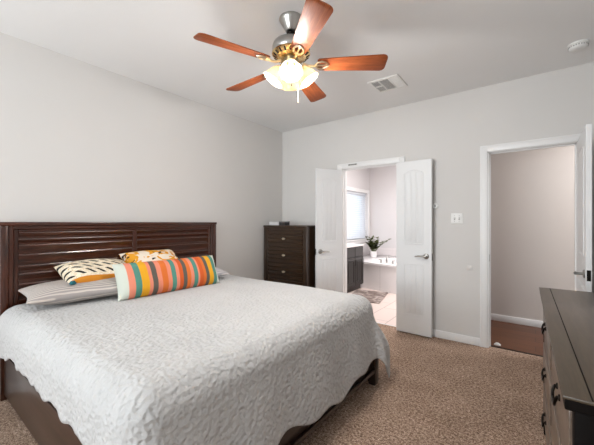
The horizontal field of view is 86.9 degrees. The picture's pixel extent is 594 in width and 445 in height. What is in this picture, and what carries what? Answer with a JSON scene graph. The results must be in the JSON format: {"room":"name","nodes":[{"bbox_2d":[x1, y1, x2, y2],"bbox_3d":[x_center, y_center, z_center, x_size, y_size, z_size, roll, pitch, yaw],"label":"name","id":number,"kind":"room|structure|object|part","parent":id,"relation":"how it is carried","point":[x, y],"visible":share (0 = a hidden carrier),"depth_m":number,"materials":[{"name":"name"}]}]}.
{"room":"bedroom","nodes":[
{"label":"bedroom","id":0,"kind":"room"},
{"bbox_2d":[0,32,369,279],"bbox_3d":[-1.253,-0.060,3.762,0.150,2.740,9.770,0,0,37],"label":"wall","id":1,"kind":"structure","parent":0,"point":[80,141],"depth_m":3.09,"materials":[{"name":"paint"}]},
{"bbox_2d":[347,186,369,242],"bbox_3d":[1.118,-0.152,6.840,0.175,1.235,1.920,0,0,37],"label":"window","id":2,"kind":"structure","parent":1,"relation":"in","point":[362,240],"depth_m":7.33,"materials":[{"name":"white paint"}]},
{"bbox_2d":[347,191,365,239],"bbox_3d":[1.116,-0.156,6.841,0.056,1.060,1.716,0,0,37],"label":"window blind","id":3,"kind":"object","parent":2,"relation":"attached to","point":[354,221],"visible":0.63,"depth_m":7.12,"materials":[{"name":"white paint"}]},
{"bbox_3d":[1.130,0.422,6.831,0.145,0.085,1.920,0,0,37],"label":"sill","id":4,"kind":"part","parent":2,"relation":"part of","materials":[{"name":"white paint"}]},
{"bbox_2d":[0,287,545,444],"bbox_3d":[1.001,1.340,2.141,5.800,0.060,9.920,0,0,37],"label":"floor","id":5,"kind":"structure","parent":0,"point":[437,391],"depth_m":2.33,"materials":[{"name":"brown carpet"}]},
{"bbox_2d":[0,222,378,444],"bbox_3d":[-0.773,0.653,2.451,2.164,1.314,1.955,0,0,37],"label":"bed","id":6,"kind":"object","parent":5,"relation":"on","point":[30,252],"visible":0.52,"depth_m":2.48,"materials":[{"name":"brown wood"}]},
{"bbox_3d":[-2.179,0.667,2.328,0.072,1.285,0.045,0,0,37],"label":"post","id":7,"kind":"part","parent":6,"relation":"part of","materials":[{"name":"brown wood"}]},
{"bbox_3d":[-1.334,1.115,1.696,2.037,0.300,0.028,0,0,37],"label":"rail","id":8,"kind":"part","parent":6,"relation":"part of","materials":[{"name":"brown wood"}]},
{"bbox_3d":[-1.876,0.512,2.732,0.050,0.881,0.846,0,0,37],"label":"louvred panel","id":9,"kind":"part","parent":6,"relation":"part of","materials":[{"name":"brown wood"}]},
{"bbox_3d":[-1.603,0.011,3.083,0.080,0.029,1.955,0,0,37],"label":"rail","id":10,"kind":"part","parent":6,"relation":"part of","materials":[{"name":"brown wood"}]},
{"bbox_3d":[-1.617,0.605,3.093,0.040,1.170,1.905,0,0,37],"label":"headboard","id":11,"kind":"part","parent":6,"relation":"part of","materials":[{"name":"brown wood"}]},
{"bbox_3d":[-1.337,0.512,3.439,0.050,0.881,0.846,0,0,37],"label":"louvred panel","id":12,"kind":"part","parent":6,"relation":"part of","materials":[{"name":"brown wood"}]},
{"bbox_3d":[-1.029,0.667,3.840,0.072,1.285,0.045,0,0,37],"label":"post","id":13,"kind":"part","parent":6,"relation":"part of","materials":[{"name":"brown wood"}]},
{"bbox_3d":[0.059,1.090,1.818,0.028,0.230,1.909,0,0,37],"label":"foot rail","id":14,"kind":"part","parent":6,"relation":"part of","materials":[{"name":"brown wood"}]},
{"bbox_3d":[0.620,1.160,2.551,0.067,0.300,0.070,0,0,37],"label":"leg","id":15,"kind":"part","parent":6,"relation":"part of","materials":[{"name":"brown wood"}]},
{"bbox_3d":[-0.760,0.862,2.444,1.970,0.425,1.840,0,0,37],"label":"mattress","id":16,"kind":"object","parent":6,"relation":"on","visible":0},
{"bbox_2d":[0,274,389,444],"bbox_3d":[-0.675,0.946,2.416,2.110,0.691,2.236,0,0,37],"label":"bedspread","id":17,"kind":"object","parent":16,"relation":"on","point":[236,360],"visible":0.91,"depth_m":1.65,"materials":[{"name":"white fabric"}]},
{"bbox_2d":[18,277,117,304],"bbox_3d":[-1.674,0.525,2.531,0.500,0.157,0.840,2,2,43],"label":"sleeping pillow","id":18,"kind":"object","parent":17,"relation":"on","point":[59,291],"visible":0.56,"depth_m":2.29,"materials":[{"name":"white fabric"}]},
{"bbox_2d":[54,259,124,284],"bbox_3d":[-1.660,0.432,2.642,0.428,0.238,0.548,0,0,38],"label":"throw pillow","id":19,"kind":"object","parent":18,"relation":"on","point":[81,271],"visible":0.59,"depth_m":2.52,"materials":[{"name":"beige fabric"}]},
{"bbox_2d":[112,255,219,300],"bbox_3d":[-1.123,0.472,2.815,0.229,0.279,0.941,0,0,41],"label":"bolster pillow","id":20,"kind":"object","parent":17,"relation":"on","point":[137,279],"visible":0.99,"depth_m":2.67,"materials":[{"name":"fabric"}]},
{"bbox_2d":[215,267,229,277],"bbox_3d":[-1.150,0.521,3.212,0.477,0.168,0.780,0,0,37],"label":"sleeping pillow","id":21,"kind":"object","parent":17,"relation":"on","point":[220,273],"visible":0.09,"depth_m":3.32,"materials":[{"name":"white fabric"}]},
{"bbox_2d":[119,249,177,262],"bbox_3d":[-1.379,0.418,3.060,0.348,0.288,0.540,0,0,37],"label":"throw pillow","id":22,"kind":"object","parent":21,"relation":"on","point":[166,254],"visible":0.38,"depth_m":2.98,"materials":[{"name":"multicoloured fabric"}]},
{"bbox_2d":[263,225,314,287],"bbox_3d":[-0.055,0.675,4.502,0.780,1.270,0.462,0,0,37],"label":"dresser","id":23,"kind":"object","parent":5,"relation":"on","point":[289,250],"visible":0.55,"depth_m":4.29,"materials":[{"name":"brown wood"}]},
{"bbox_3d":[-0.443,0.690,4.583,0.055,1.240,0.062,0,0,37],"label":"post","id":24,"kind":"part","parent":23,"relation":"part of","materials":[{"name":"brown wood"}]},
{"bbox_2d":[269,222,278,224],"bbox_3d":[-0.310,0.014,4.621,0.170,0.052,0.110,0,0,29],"label":"book","id":25,"kind":"object","parent":23,"relation":"on","point":[270,223],"visible":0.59,"depth_m":4.58,"materials":[{"name":"paper"}]},
{"bbox_2d":[279,221,289,224],"bbox_3d":[-0.182,0.012,4.524,0.128,0.056,0.094,0,0,43],"label":"case","id":26,"kind":"object","parent":23,"relation":"on","point":[280,222],"visible":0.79,"depth_m":4.49,"materials":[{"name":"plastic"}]},
{"bbox_3d":[-0.162,0.089,4.361,0.662,0.038,0.036,0,0,37],"label":"rail","id":27,"kind":"part","parent":23,"relation":"part of","materials":[{"name":"brown wood"}]},
{"bbox_3d":[-0.165,0.907,4.358,0.610,0.217,0.036,0,0,37],"label":"drawer","id":28,"kind":"part","parent":23,"relation":"part of","materials":[{"name":"brown wood"}]},
{"bbox_3d":[-0.165,0.679,4.358,0.610,0.217,0.036,0,0,37],"label":"drawer","id":29,"kind":"part","parent":23,"relation":"part of","materials":[{"name":"brown wood"}]},
{"bbox_3d":[-0.165,0.452,4.358,0.610,0.217,0.036,0,0,37],"label":"drawer","id":30,"kind":"part","parent":23,"relation":"part of","materials":[{"name":"brown wood"}]},
{"bbox_3d":[-0.165,0.224,4.358,0.610,0.217,0.036,0,0,37],"label":"drawer","id":31,"kind":"part","parent":23,"relation":"part of","materials":[{"name":"brown wood"}]},
{"bbox_3d":[0.127,0.690,4.149,0.055,1.240,0.062,0,0,37],"label":"post","id":32,"kind":"part","parent":23,"relation":"part of","materials":[{"name":"brown wood"}]},
{"bbox_2d":[347,243,363,292],"bbox_3d":[0.718,0.868,5.806,0.505,0.885,1.430,0,0,37],"label":"vanity cabinet","id":33,"kind":"object","parent":5,"relation":"on","point":[355,258],"visible":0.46,"depth_m":5.95,"materials":[{"name":"brown wood"}]},
{"bbox_3d":[0.993,0.565,5.816,0.018,0.180,0.336,0,0,37],"label":"drawer","id":34,"kind":"part","parent":33,"relation":"part of","materials":[{"name":"brown wood"}]},
{"bbox_3d":[0.995,0.932,5.815,0.024,0.535,0.336,0,0,37],"label":"cabinet door","id":35,"kind":"part","parent":33,"relation":"part of","materials":[{"name":"brown wood"}]},
{"bbox_2d":[347,243,363,247],"bbox_3d":[0.713,0.443,5.810,0.492,0.035,1.430,0,0,37],"label":"countertop","id":36,"kind":"structure","parent":33,"relation":"on","point":[349,245],"depth_m":6.06,"materials":[{"name":"white stone"}]},
{"bbox_3d":[1.204,0.565,6.093,0.018,0.180,0.336,0,0,37],"label":"drawer","id":37,"kind":"part","parent":33,"relation":"part of","materials":[{"name":"brown wood"}]},
{"bbox_3d":[1.206,0.932,6.091,0.024,0.535,0.336,0,0,37],"label":"cabinet door","id":38,"kind":"part","parent":33,"relation":"part of","materials":[{"name":"brown wood"}]},
{"bbox_2d":[352,290,387,303],"bbox_3d":[1.245,1.300,5.549,0.580,0.018,0.840,0,0,25],"label":"bath rug","id":39,"kind":"object","parent":5,"relation":"on","point":[377,297],"visible":0.7,"depth_m":5.62,"materials":[{"name":"beige fabric"}]},
{"bbox_2d":[360,255,395,293],"bbox_3d":[2.194,0.974,6.327,2.220,0.672,1.487,0,0,37],"label":"bathtub","id":40,"kind":"object","parent":5,"relation":"on","point":[379,273],"visible":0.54,"depth_m":6.04,"materials":[{"name":"white ceramic"}]},
{"bbox_2d":[365,235,389,257],"bbox_3d":[1.800,0.535,6.957,0.641,0.489,0.402,0,0,37],"label":"potted plant","id":41,"kind":"object","parent":40,"relation":"on","point":[373,245],"visible":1,"depth_m":6.96,"materials":[{"name":"green plant"}]},
{"bbox_3d":[1.713,0.709,7.015,0.164,0.142,0.164,0,0,37],"label":"pot","id":42,"kind":"part","parent":41,"relation":"part of","materials":[{"name":"white ceramic"}]},
{"bbox_2d":[539,287,593,444],"bbox_3d":[1.278,0.860,1.226,0.482,0.901,1.542,0,0,36],"label":"dresser","id":43,"kind":"object","parent":5,"relation":"on","point":[567,328],"visible":1,"depth_m":1.08,"materials":[{"name":"brown wood"}]},
{"bbox_3d":[1.326,1.067,1.686,0.018,0.051,0.111,0,0,36],"label":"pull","id":44,"kind":"part","parent":43,"relation":"part of","materials":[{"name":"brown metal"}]},
{"bbox_3d":[1.326,0.819,1.686,0.018,0.051,0.111,0,0,36],"label":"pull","id":45,"kind":"part","parent":43,"relation":"part of","materials":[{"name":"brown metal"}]},
{"bbox_3d":[1.326,0.573,1.686,0.018,0.051,0.111,0,0,36],"label":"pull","id":46,"kind":"part","parent":43,"relation":"part of","materials":[{"name":"brown metal"}]},
{"bbox_3d":[1.559,0.877,1.937,0.055,0.866,0.050,0,0,36],"label":"leg","id":47,"kind":"part","parent":43,"relation":"part of","materials":[{"name":"brown wood"}]},
{"bbox_3d":[1.324,1.064,1.645,0.026,0.232,0.688,0,0,36],"label":"drawer","id":48,"kind":"part","parent":43,"relation":"part of","materials":[{"name":"brown wood"}]},
{"bbox_3d":[1.324,0.570,1.645,0.026,0.230,0.688,0,0,36],"label":"drawer","id":49,"kind":"part","parent":43,"relation":"part of","materials":[{"name":"brown wood"}]},
{"bbox_3d":[1.324,0.817,1.645,0.026,0.237,0.688,0,0,36],"label":"drawer","id":50,"kind":"part","parent":43,"relation":"part of","materials":[{"name":"brown wood"}]},
{"bbox_3d":[0.855,0.573,1.039,0.018,0.051,0.112,0,0,36],"label":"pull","id":51,"kind":"part","parent":43,"relation":"part of","materials":[{"name":"brown metal"}]},
{"bbox_3d":[0.893,0.817,1.053,0.026,0.237,0.688,0,0,36],"label":"drawer","id":52,"kind":"part","parent":43,"relation":"part of","materials":[{"name":"brown wood"}]},
{"bbox_3d":[0.893,0.570,1.053,0.026,0.230,0.688,0,0,36],"label":"drawer","id":53,"kind":"part","parent":43,"relation":"part of","materials":[{"name":"brown wood"}]},
{"bbox_3d":[0.689,0.877,0.740,0.055,0.866,0.050,0,0,36],"label":"leg","id":54,"kind":"part","parent":43,"relation":"part of","materials":[{"name":"black wood"}]},
{"bbox_2d":[0,0,593,131],"bbox_3d":[-0.680,-1.480,1.328,4.110,0.100,6.590,0,0,37],"label":"ceiling","id":55,"kind":"structure","parent":0,"point":[438,48],"depth_m":2.46,"materials":[{"name":"paint"}]},
{"bbox_2d":[193,0,387,102],"bbox_3d":[-0.070,-1.133,2.231,1.232,0.592,1.278,0,0,37],"label":"ceiling fan","id":56,"kind":"object","parent":55,"relation":"hanging from","point":[291,49],"visible":1,"depth_m":2.13,"materials":[{"name":"brown wood"}]},
{"bbox_3d":[-0.398,-1.102,1.972,0.475,0.006,0.150,0,14,-33],"label":"blade","id":57,"kind":"part","parent":56,"relation":"part of","materials":[{"name":"brown wood"}]},
{"bbox_3d":[-0.368,-1.102,2.468,0.475,0.006,0.150,0,14,39],"label":"blade","id":58,"kind":"part","parent":56,"relation":"part of","materials":[{"name":"brown wood"}]},
{"bbox_3d":[-0.166,-1.023,2.195,0.151,0.147,0.151,0,0,37],"label":"lamp shade","id":59,"kind":"part","parent":56,"relation":"part of","materials":[{"name":"white glass"}]},
{"bbox_3d":[-0.046,-1.023,2.323,0.151,0.147,0.151,0,0,37],"label":"lamp shade","id":60,"kind":"part","parent":56,"relation":"part of","materials":[{"name":"white glass"}]},
{"bbox_3d":[-0.042,-1.165,2.199,0.270,0.042,0.270,0,0,37],"label":"plate","id":61,"kind":"part","parent":56,"relation":"part of","materials":[{"name":"gold metal"}]},
{"bbox_3d":[-0.037,-1.023,2.075,0.151,0.147,0.151,0,0,37],"label":"lamp shade","id":62,"kind":"part","parent":56,"relation":"part of","materials":[{"name":"white glass"}]},
{"bbox_3d":[-0.039,-1.042,2.102,0.054,0.073,0.058,0,0,37],"label":"bulb","id":63,"kind":"part","parent":56,"relation":"part of","materials":[{"name":"white glass"}]},
{"bbox_3d":[0.082,-1.023,2.204,0.151,0.147,0.151,0,0,37],"label":"lamp shade","id":64,"kind":"part","parent":56,"relation":"part of","materials":[{"name":"white glass"}]},
{"bbox_3d":[0.064,-1.102,1.790,0.150,0.006,0.475,14,-4,-14],"label":"blade","id":65,"kind":"part","parent":56,"relation":"part of","materials":[{"name":"brown wood"}]},
{"bbox_3d":[0.113,-1.102,2.592,0.150,0.006,0.475,-15,-5,21],"label":"blade","id":66,"kind":"part","parent":56,"relation":"part of","materials":[{"name":"brown wood"}]},
{"bbox_3d":[0.380,-1.102,2.174,0.475,0.006,0.150,0,-14,3],"label":"blade","id":67,"kind":"part","parent":56,"relation":"part of","materials":[{"name":"brown wood"}]},
{"bbox_2d":[367,74,407,92],"bbox_3d":[0.934,-1.424,3.229,0.310,0.012,0.310,0,0,37],"label":"ceiling vent","id":68,"kind":"object","parent":55,"relation":"in","point":[392,82],"visible":1,"depth_m":3.22,"materials":[{"name":"white plastic"}]},
{"bbox_2d":[567,39,589,51],"bbox_3d":[2.254,-1.407,2.513,0.140,0.045,0.140,0,0,37],"label":"smoke detector","id":69,"kind":"object","parent":55,"relation":"attached to","point":[579,45],"visible":1,"depth_m":2.48,"materials":[{"name":"white plastic"}]},
{"bbox_2d":[370,165,395,255],"bbox_3d":[2.677,-0.060,6.986,2.500,2.740,0.120,0,0,37],"label":"wall","id":70,"kind":"structure","parent":0,"point":[382,179],"depth_m":7.39,"materials":[{"name":"paint"}]},
{"bbox_2d":[370,247,395,255],"bbox_3d":[2.649,0.680,6.924,2.229,0.180,0.012,0,0,37],"label":"trim","id":71,"kind":"structure","parent":70,"relation":"attached to","point":[380,251],"depth_m":7.34,"materials":[{"name":"white tile"}]},
{"bbox_2d":[282,62,593,347],"bbox_3d":[1.972,-0.060,3.375,5.750,2.740,0.120,0,0,37],"label":"wall","id":72,"kind":"structure","parent":0,"point":[450,130],"depth_m":3.50,"materials":[{"name":"paint"}]},
{"bbox_2d":[315,168,341,291],"bbox_3d":[0.436,0.289,4.248,0.409,2.018,0.162,0,0,-23],"label":"door","id":73,"kind":"structure","parent":72,"relation":"in","point":[328,182],"depth_m":4.22,"materials":[{"name":"white paint"}]},
{"bbox_3d":[0.441,0.785,4.231,0.219,0.591,0.009,0,0,-23],"label":"molding","id":74,"kind":"part","parent":73,"relation":"part of","materials":[{"name":"white paint"}]},
{"bbox_3d":[0.441,-0.177,4.231,0.219,0.866,0.009,0,0,-23],"label":"molding","id":75,"kind":"part","parent":73,"relation":"part of","materials":[{"name":"white paint"}]},
{"bbox_3d":[0.441,0.785,4.229,0.178,0.550,0.004,0,0,-23],"label":"panel","id":76,"kind":"part","parent":73,"relation":"part of","materials":[{"name":"white paint"}]},
{"bbox_3d":[0.441,-0.177,4.229,0.178,0.825,0.004,0,0,-23],"label":"panel","id":77,"kind":"part","parent":73,"relation":"part of","materials":[{"name":"white paint"}]},
{"bbox_2d":[342,163,395,292],"bbox_3d":[0.977,0.279,4.132,0.800,2.062,0.120,0,0,37],"label":"trim","id":78,"kind":"structure","parent":72,"relation":"attached to","point":[344,171],"depth_m":4.35,"materials":[{"name":"white paint"}]},
{"bbox_2d":[337,156,404,169],"bbox_3d":[0.934,0.254,4.076,0.932,2.113,0.022,0,0,37],"label":"trim","id":79,"kind":"structure","parent":72,"relation":"attached to","point":[402,158],"depth_m":4.03,"materials":[{"name":"white paint"}]},
{"bbox_2d":[396,159,432,337],"bbox_3d":[1.363,0.289,3.666,0.415,2.018,0.162,0,0,38],"label":"door","id":80,"kind":"structure","parent":72,"relation":"in","point":[414,255],"depth_m":3.64,"materials":[{"name":"white paint"}]},
{"bbox_3d":[1.353,0.785,3.650,0.184,0.550,0.004,0,0,38],"label":"panel","id":81,"kind":"part","parent":80,"relation":"part of","materials":[{"name":"white paint"}]},
{"bbox_3d":[1.353,-0.177,3.650,0.184,0.825,0.004,0,0,38],"label":"panel","id":82,"kind":"part","parent":80,"relation":"part of","materials":[{"name":"white paint"}]},
{"bbox_3d":[1.354,0.785,3.651,0.225,0.591,0.009,0,0,38],"label":"molding","id":83,"kind":"part","parent":80,"relation":"part of","materials":[{"name":"white wood"}]},
{"bbox_3d":[1.354,-0.177,3.651,0.225,0.866,0.009,0,0,38],"label":"molding","id":84,"kind":"part","parent":80,"relation":"part of","materials":[{"name":"white wood"}]},
{"bbox_2d":[432,329,479,345],"bbox_3d":[1.623,1.268,3.557,0.791,0.085,0.013,0,0,37],"label":"baseboard","id":85,"kind":"structure","parent":72,"relation":"attached to","point":[435,333],"depth_m":3.45,"materials":[{"name":"white paint"}]},
{"bbox_2d":[451,213,462,223],"bbox_3d":[1.758,-0.044,3.450,0.120,0.118,0.020,0,0,37],"label":"light switch","id":86,"kind":"object","parent":72,"relation":"attached to","point":[456,218],"visible":1,"depth_m":3.45,"materials":[{"name":"white plastic"}]},
{"bbox_2d":[491,345,542,356],"bbox_3d":[2.321,1.308,3.122,0.686,0.005,0.030,0,0,37],"label":"trim","id":87,"kind":"structure","parent":72,"relation":"attached to","point":[491,345],"depth_m":3.17,"materials":[{"name":"brown wood"}]},
{"bbox_2d":[480,133,581,347],"bbox_3d":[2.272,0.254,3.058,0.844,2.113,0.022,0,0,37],"label":"trim","id":88,"kind":"structure","parent":72,"relation":"attached to","point":[484,150],"depth_m":3.28,"materials":[{"name":"white paint"}]},
{"bbox_2d":[573,124,593,291],"bbox_3d":[2.348,0.289,2.567,0.162,2.018,0.702,0,0,38],"label":"door","id":89,"kind":"structure","parent":72,"relation":"in","point":[585,274],"depth_m":2.36,"materials":[{"name":"white paint"}]},
{"bbox_3d":[2.159,0.385,2.411,0.056,0.025,0.126,0,0,38],"label":"lever","id":90,"kind":"part","parent":89,"relation":"part of","materials":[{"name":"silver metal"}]},
{"bbox_3d":[2.332,0.785,2.577,0.004,0.550,0.435,0,0,38],"label":"panel","id":91,"kind":"part","parent":89,"relation":"part of","materials":[{"name":"white paint"}]},
{"bbox_3d":[2.332,-0.177,2.577,0.004,0.825,0.435,0,0,38],"label":"panel","id":92,"kind":"part","parent":89,"relation":"part of","materials":[{"name":"white paint"}]},
{"bbox_3d":[2.333,-0.177,2.576,0.009,0.866,0.476,0,0,38],"label":"molding","id":93,"kind":"part","parent":89,"relation":"part of","materials":[{"name":"white paint"}]},
{"bbox_3d":[2.133,0.390,2.291,0.023,0.080,0.002,0,0,38],"label":"latch plate","id":94,"kind":"part","parent":89,"relation":"part of","materials":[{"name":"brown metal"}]},
{"bbox_2d":[491,145,574,320],"bbox_3d":[3.651,-0.060,3.518,3.250,2.740,0.120,0,0,37],"label":"wall","id":95,"kind":"structure","parent":0,"point":[533,191],"depth_m":3.97,"materials":[{"name":"paint"}]},
{"bbox_2d":[491,313,542,327],"bbox_3d":[3.610,1.268,3.465,3.250,0.085,0.013,0,0,37],"label":"baseboard","id":96,"kind":"structure","parent":95,"relation":"attached to","point":[522,321],"depth_m":4.05,"materials":[{"name":"white paint"}]}
]}

